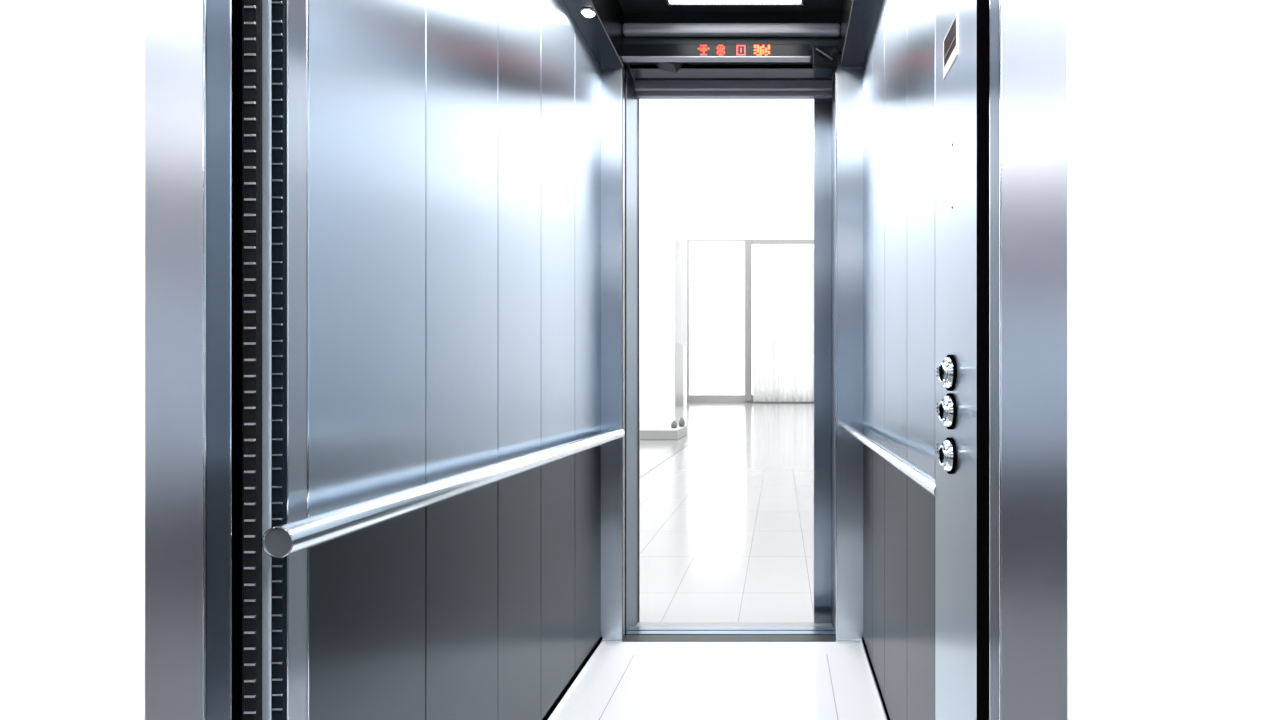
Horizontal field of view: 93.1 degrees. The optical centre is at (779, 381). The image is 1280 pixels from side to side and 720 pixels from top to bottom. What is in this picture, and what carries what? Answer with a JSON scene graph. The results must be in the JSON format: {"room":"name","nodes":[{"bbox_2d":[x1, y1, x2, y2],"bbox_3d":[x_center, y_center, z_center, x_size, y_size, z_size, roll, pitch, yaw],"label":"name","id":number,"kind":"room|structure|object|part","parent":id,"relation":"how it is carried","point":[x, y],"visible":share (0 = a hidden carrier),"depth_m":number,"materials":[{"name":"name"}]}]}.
{"room":"elevator interior","nodes":[
{"label":"elevator interior","id":0,"kind":"room"},
{"bbox_2d":[231,0,261,719],"bbox_3d":[-0.845,-0.275,1.593,0.030,2.650,1.875,0,0,0],"label":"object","id":1,"kind":"structure","parent":0,"point":[236,5],"depth_m":0.90,"materials":[{"name":"black metal"}]},
{"bbox_2d":[287,0,600,719],"bbox_3d":[-0.701,-0.105,1.546,0.039,2.210,1.458,0,0,0],"label":"wall","id":2,"kind":"structure","parent":0,"point":[444,156],"depth_m":1.20,"materials":[{"name":"metal"}]},
{"bbox_2d":[271,0,286,719],"bbox_3d":[-0.681,-0.075,0.801,0.022,2.150,0.006,0,0,0],"label":"strip","id":3,"kind":"object","parent":2,"relation":"attached to","point":[278,7],"visible":0.96,"depth_m":0.80,"materials":[{"name":"black plastic"}]},
{"bbox_3d":[-0.683,-0.105,0.819,0.003,2.210,0.003,0,0,0],"label":"edge trim","id":4,"kind":"part","parent":2,"relation":"part of","materials":[{"name":"metal"}]},
{"bbox_3d":[-0.700,-0.105,0.841,0.034,2.210,0.041,0,0,0],"label":"post","id":5,"kind":"part","parent":2,"relation":"part of","materials":[{"name":"metal"}]},
{"bbox_3d":[-0.689,-0.105,0.862,0.002,2.210,0.004,0,0,0],"label":"edge trim","id":6,"kind":"part","parent":2,"relation":"part of","materials":[{"name":"metal"}]},
{"bbox_3d":[-0.703,-0.494,1.006,0.028,1.431,0.287,0,0,0],"label":"panel","id":7,"kind":"part","parent":2,"relation":"part of","materials":[{"name":"metal"}]},
{"bbox_3d":[-0.703,0.603,1.006,0.028,0.759,0.287,0,0,0],"label":"panel","id":8,"kind":"part","parent":2,"relation":"part of","materials":[{"name":"metal"}]},
{"bbox_2d":[262,428,624,557],"bbox_3d":[-0.617,0.197,1.500,0.039,0.039,1.549,0,0,0],"label":"handrail","id":9,"kind":"object","parent":2,"relation":"attached to","point":[283,540],"visible":1,"depth_m":0.94,"materials":[{"name":"metal"}]},
{"bbox_3d":[-0.703,-0.494,1.297,0.028,1.431,0.292,0,0,0],"label":"panel","id":10,"kind":"part","parent":2,"relation":"part of","materials":[{"name":"metal"}]},
{"bbox_3d":[-0.703,0.603,1.297,0.028,0.759,0.292,0,0,0],"label":"panel","id":11,"kind":"part","parent":2,"relation":"part of","materials":[{"name":"metal"}]},
{"bbox_3d":[-0.703,-0.494,1.574,0.028,1.431,0.258,0,0,0],"label":"panel","id":12,"kind":"part","parent":2,"relation":"part of","materials":[{"name":"metal"}]},
{"bbox_3d":[-0.703,0.603,1.574,0.028,0.759,0.258,0,0,0],"label":"panel","id":13,"kind":"part","parent":2,"relation":"part of","materials":[{"name":"metal"}]},
{"bbox_3d":[-0.703,-0.494,1.845,0.028,1.431,0.280,0,0,0],"label":"panel","id":14,"kind":"part","parent":2,"relation":"part of","materials":[{"name":"metal"}]},
{"bbox_3d":[-0.703,0.603,1.845,0.028,0.759,0.280,0,0,0],"label":"panel","id":15,"kind":"part","parent":2,"relation":"part of","materials":[{"name":"metal"}]},
{"bbox_2d":[543,637,602,719],"bbox_3d":[-0.684,0.991,1.568,0.010,0.019,1.414,0,0,0],"label":"baseboard","id":16,"kind":"structure","parent":2,"relation":"attached to","point":[556,705],"depth_m":1.94,"materials":[{"name":"metal"}]},
{"bbox_3d":[-0.703,-0.494,2.131,0.028,1.431,0.287,0,0,0],"label":"panel","id":17,"kind":"part","parent":2,"relation":"part of","materials":[{"name":"metal"}]},
{"bbox_3d":[-0.703,0.603,2.131,0.028,0.759,0.287,0,0,0],"label":"panel","id":18,"kind":"part","parent":2,"relation":"part of","materials":[{"name":"metal"}]},
{"bbox_2d":[0,0,1279,719],"bbox_3d":[0.000,-0.435,0.637,11.200,2.930,0.026,0,0,0],"label":"wall","id":19,"kind":"structure","parent":0,"point":[1173,106],"depth_m":0.62,"materials":[{"name":"white"}]},
{"bbox_2d":[145,0,1066,719],"bbox_3d":[-0.134,-0.085,0.667,1.067,2.230,0.094,0,0,0],"label":"door frame","id":20,"kind":"structure","parent":19,"relation":"in","point":[1022,44],"depth_m":0.62,"materials":[{"name":"metal"}]},
{"bbox_2d":[640,237,686,406],"bbox_3d":[-9.120,-2.435,25.500,9.760,6.930,3.000,0,0,0],"label":"wall","id":21,"kind":"structure","parent":0,"point":[663,260],"depth_m":24.00,"materials":[{"name":"white paint"}]},
{"bbox_2d":[551,642,888,719],"bbox_3d":[-0.184,1.030,1.465,1.049,0.061,1.620,0,0,0],"label":"floor","id":22,"kind":"structure","parent":0,"point":[622,680],"depth_m":1.97,"materials":[{"name":"white tile"}]},
{"bbox_2d":[242,0,260,719],"bbox_3d":[-0.646,-0.075,0.721,0.022,2.150,0.006,0,0,0],"label":"strip","id":23,"kind":"object","parent":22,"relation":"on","point":[251,9],"visible":1,"depth_m":0.72,"materials":[{"name":"black plastic"}]},
{"bbox_2d":[262,0,270,719],"bbox_3d":[-0.662,-0.075,0.762,0.010,2.150,0.004,0,0,0],"label":"rod","id":24,"kind":"object","parent":22,"relation":"on","point":[266,4],"visible":1,"depth_m":0.76,"materials":[{"name":"silver metal"}]},
{"bbox_2d":[640,403,813,621],"bbox_3d":[0.000,1.078,16.265,28.000,0.104,27.470,0,0,0],"label":"floor","id":25,"kind":"structure","parent":0,"point":[727,520],"depth_m":4.56,"materials":[{"name":"tile"}]},
{"bbox_2d":[640,426,686,439],"bbox_3d":[-5.660,0.943,11.050,7.680,0.175,1.100,0,0,0],"label":"platform","id":26,"kind":"object","parent":25,"relation":"on","point":[646,432],"visible":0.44,"depth_m":10.50,"materials":[{"name":"grey"}]},
{"bbox_2d":[671,420,676,427],"bbox_3d":[-1.970,0.783,11.000,0.103,0.140,0.152,0,0,0],"label":"stone","id":27,"kind":"object","parent":26,"relation":"on","point":[673,424],"visible":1,"depth_m":10.94,"materials":[{"name":"grey stone"}]},
{"bbox_2d":[679,417,684,426],"bbox_3d":[-1.885,0.762,11.350,0.102,0.183,0.151,0,0,0],"label":"stone","id":28,"kind":"object","parent":26,"relation":"on","point":[681,421],"visible":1,"depth_m":11.29,"materials":[{"name":"grey stone"}]},
{"bbox_2d":[640,209,813,402],"bbox_3d":[0.000,-3.735,29.150,28.000,9.530,0.300,0,0,0],"label":"wall","id":29,"kind":"structure","parent":0,"point":[682,224],"depth_m":29.00,"materials":[{"name":"white paint"}]},
{"bbox_2d":[687,240,744,400],"bbox_3d":[-3.150,-3.025,28.985,2.840,7.870,0.170,0,0,0],"label":"window","id":30,"kind":"structure","parent":29,"relation":"in","point":[715,268],"depth_m":29.05,"materials":[{"name":"grey glass"}]},
{"bbox_3d":[-3.090,-6.920,28.960,2.720,0.080,0.120,0,0,0],"label":"head frame","id":31,"kind":"part","parent":30,"relation":"part of","materials":[{"name":"grey"}]},
{"bbox_2d":[745,239,813,400],"bbox_3d":[1.615,-3.020,28.965,6.670,7.900,0.210,0,0,0],"label":"window","id":32,"kind":"structure","parent":29,"relation":"in","point":[750,245],"depth_m":28.86,"materials":[{"name":"grey"}]},
{"bbox_3d":[1.760,-6.860,28.940,6.280,0.200,0.160,0,0,0],"label":"head frame","id":33,"kind":"part","parent":32,"relation":"part of","materials":[{"name":"grey"}]},
{"bbox_2d":[753,249,813,401],"bbox_3d":[1.676,-2.725,28.600,5.952,7.350,0.239,0,0,0],"label":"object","id":34,"kind":"structure","parent":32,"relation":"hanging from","point":[783,280],"depth_m":28.59,"materials":[{"name":"white fabric"}]},
{"bbox_2d":[618,0,841,12],"bbox_3d":[-0.184,-1.435,1.468,1.069,0.030,1.615,0,0,0],"label":"ceiling","id":35,"kind":"structure","parent":0,"point":[628,6],"depth_m":2.25,"materials":[{"name":"grey metal"}]},
{"bbox_2d":[563,0,623,66],"bbox_3d":[-0.658,-1.315,1.488,0.117,0.208,1.575,0,0,0],"label":"beam","id":36,"kind":"structure","parent":35,"relation":"attached to","point":[603,34],"depth_m":2.09,"materials":[{"name":"grey metal"}]},
{"bbox_2d":[580,8,595,17],"bbox_3d":[-0.628,-1.206,1.935,0.048,0.012,0.048,0,0,0],"label":"recessed light","id":37,"kind":"object","parent":36,"relation":"attached to","point":[587,12],"visible":1,"depth_m":1.93,"materials":[{"name":"white glass"}]},
{"bbox_3d":[-0.628,-1.204,1.935,0.034,0.008,0.034,0,0,0],"label":"bulb","id":38,"kind":"part","parent":37,"relation":"part of","materials":[{"name":"white glass"}]},
{"bbox_2d":[666,0,803,5],"bbox_3d":[-0.163,-1.397,1.530,0.495,0.046,1.260,0,0,0],"label":"ceiling lamp","id":39,"kind":"object","parent":35,"relation":"attached to","point":[669,2],"visible":1,"depth_m":2.14,"materials":[{"name":"white plastic"}]},
{"bbox_2d":[669,0,800,3],"bbox_3d":[-0.163,-1.393,1.535,0.475,0.035,1.230,0,0,0],"label":"diffuser","id":40,"kind":"object","parent":39,"relation":"attached to","point":[670,1],"depth_m":2.14,"materials":[{"name":"white plastic"}]},
{"bbox_2d":[840,0,880,66],"bbox_3d":[0.289,-1.315,1.488,0.118,0.208,1.575,0,0,0],"label":"beam","id":41,"kind":"structure","parent":35,"relation":"attached to","point":[857,17],"depth_m":2.06,"materials":[{"name":"grey metal"}]},
{"bbox_2d":[863,0,934,719],"bbox_3d":[0.336,-0.114,1.498,0.032,2.192,1.554,0,0,0],"label":"wall","id":42,"kind":"structure","parent":0,"point":[899,67],"depth_m":1.58,"materials":[{"name":"metal"}]},
{"bbox_3d":[0.334,-0.494,2.163,0.028,1.431,0.223,0,0,0],"label":"panel","id":43,"kind":"part","parent":42,"relation":"part of","materials":[{"name":"metal"}]},
{"bbox_3d":[0.334,0.603,2.163,0.028,0.759,0.223,0,0,0],"label":"panel","id":44,"kind":"part","parent":42,"relation":"part of","materials":[{"name":"metal"}]},
{"bbox_2d":[861,637,889,719],"bbox_3d":[0.315,0.991,1.498,0.010,0.019,1.555,0,0,0],"label":"baseboard","id":45,"kind":"structure","parent":42,"relation":"attached to","point":[875,682],"depth_m":1.94,"materials":[{"name":"metal"}]},
{"bbox_3d":[0.334,-0.494,1.930,0.028,1.431,0.238,0,0,0],"label":"panel","id":46,"kind":"part","parent":42,"relation":"part of","materials":[{"name":"metal"}]},
{"bbox_3d":[0.334,0.603,1.930,0.028,0.759,0.238,0,0,0],"label":"panel","id":47,"kind":"part","parent":42,"relation":"part of","materials":[{"name":"metal"}]},
{"bbox_2d":[842,423,934,495],"bbox_3d":[0.250,0.170,1.595,0.024,0.024,1.358,0,0,0],"label":"handrail","id":48,"kind":"object","parent":42,"relation":"attached to","point":[920,477],"visible":0.77,"depth_m":1.21,"materials":[{"name":"metal"}]},
{"bbox_3d":[0.334,-0.494,1.649,0.028,1.431,0.319,0,0,0],"label":"panel","id":49,"kind":"part","parent":42,"relation":"part of","materials":[{"name":"metal"}]},
{"bbox_3d":[0.334,0.603,1.649,0.028,0.759,0.319,0,0,0],"label":"panel","id":50,"kind":"part","parent":42,"relation":"part of","materials":[{"name":"metal"}]},
{"bbox_3d":[0.334,-0.494,1.355,0.028,1.431,0.267,0,0,0],"label":"panel","id":51,"kind":"part","parent":42,"relation":"part of","materials":[{"name":"metal"}]},
{"bbox_3d":[0.334,0.603,1.355,0.028,0.759,0.267,0,0,0],"label":"panel","id":52,"kind":"part","parent":42,"relation":"part of","materials":[{"name":"metal"}]},
{"bbox_2d":[935,0,976,719],"bbox_3d":[0.272,-0.105,0.814,0.095,2.210,0.202,0,0,0],"label":"panel","id":53,"kind":"object","parent":42,"relation":"attached to","point":[955,20],"visible":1,"depth_m":0.80,"materials":[{"name":"metal"}]},
{"bbox_3d":[0.233,0.103,0.827,0.011,0.024,0.024,0,0,0],"label":"stem","id":54,"kind":"part","parent":53,"relation":"part of","materials":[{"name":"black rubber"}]},
{"bbox_3d":[0.233,0.041,0.827,0.011,0.024,0.024,0,0,0],"label":"stem","id":55,"kind":"part","parent":53,"relation":"part of","materials":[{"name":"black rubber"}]},
{"bbox_3d":[0.233,-0.013,0.827,0.011,0.024,0.024,0,0,0],"label":"stem","id":56,"kind":"part","parent":53,"relation":"part of","materials":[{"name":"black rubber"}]},
{"bbox_3d":[0.239,-0.469,0.828,0.004,0.057,0.068,0,0,0],"label":"screen frame","id":57,"kind":"part","parent":53,"relation":"part of","materials":[{"name":"white metal"}]},
{"bbox_3d":[0.000,-3.485,2.617,28.000,9.030,0.147,0,0,0],"label":"wall","id":58,"kind":"structure","parent":0,"visible":0},
{"bbox_2d":[601,13,862,641],"bbox_3d":[-0.184,-0.190,2.391,1.065,2.480,0.302,0,0,0],"label":"door","id":59,"kind":"structure","parent":58,"relation":"in","point":[838,102],"depth_m":2.27,"materials":[{"name":"metal"}]},
{"bbox_3d":[-0.607,-0.131,2.289,0.003,2.262,0.032,0,0,0],"label":"edge trim","id":60,"kind":"part","parent":59,"relation":"part of","materials":[{"name":"grey metal"}]},
{"bbox_2d":[653,62,682,72],"bbox_3d":[-0.443,-1.243,2.312,0.115,0.036,0.066,0,0,0],"label":"guide","id":61,"kind":"object","parent":59,"relation":"attached to","point":[674,67],"visible":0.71,"depth_m":2.31,"materials":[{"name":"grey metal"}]},
{"bbox_2d":[622,44,809,61],"bbox_3d":[-0.242,-1.257,2.256,0.715,0.056,0.034,0,0,0],"label":"indicator","id":62,"kind":"object","parent":59,"relation":"attached to","point":[630,52],"visible":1,"depth_m":2.25,"materials":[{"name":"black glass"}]},
{"bbox_3d":[-0.195,1.024,2.305,0.827,0.052,0.060,0,0,0],"label":"sill","id":63,"kind":"part","parent":59,"relation":"part of","materials":[{"name":"grey metal"}]},
{"bbox_3d":[-0.195,-1.254,2.385,0.807,0.017,0.070,0,0,0],"label":"soffit plate","id":64,"kind":"part","parent":59,"relation":"part of","materials":[{"name":"metal"}]},
{"bbox_2d":[813,46,837,67],"bbox_3d":[0.173,-1.242,2.252,0.097,0.075,0.042,0,0,0],"label":"bracket","id":65,"kind":"object","parent":59,"relation":"attached to","point":[823,56],"visible":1,"depth_m":2.25,"materials":[{"name":"black metal"}]},
{"bbox_3d":[0.168,-1.242,2.239,0.072,0.052,0.014,0,0,0],"label":"lever","id":66,"kind":"part","parent":65,"relation":"part of","materials":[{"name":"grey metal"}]},
{"bbox_3d":[0.217,-0.131,2.289,0.004,2.262,0.032,0,0,0],"label":"edge trim","id":67,"kind":"part","parent":59,"relation":"part of","materials":[{"name":"metal"}]},
{"bbox_3d":[0.283,-0.205,2.305,0.129,2.410,0.060,0,0,0],"label":"post","id":68,"kind":"part","parent":59,"relation":"part of","materials":[{"name":"metal"}]}
]}

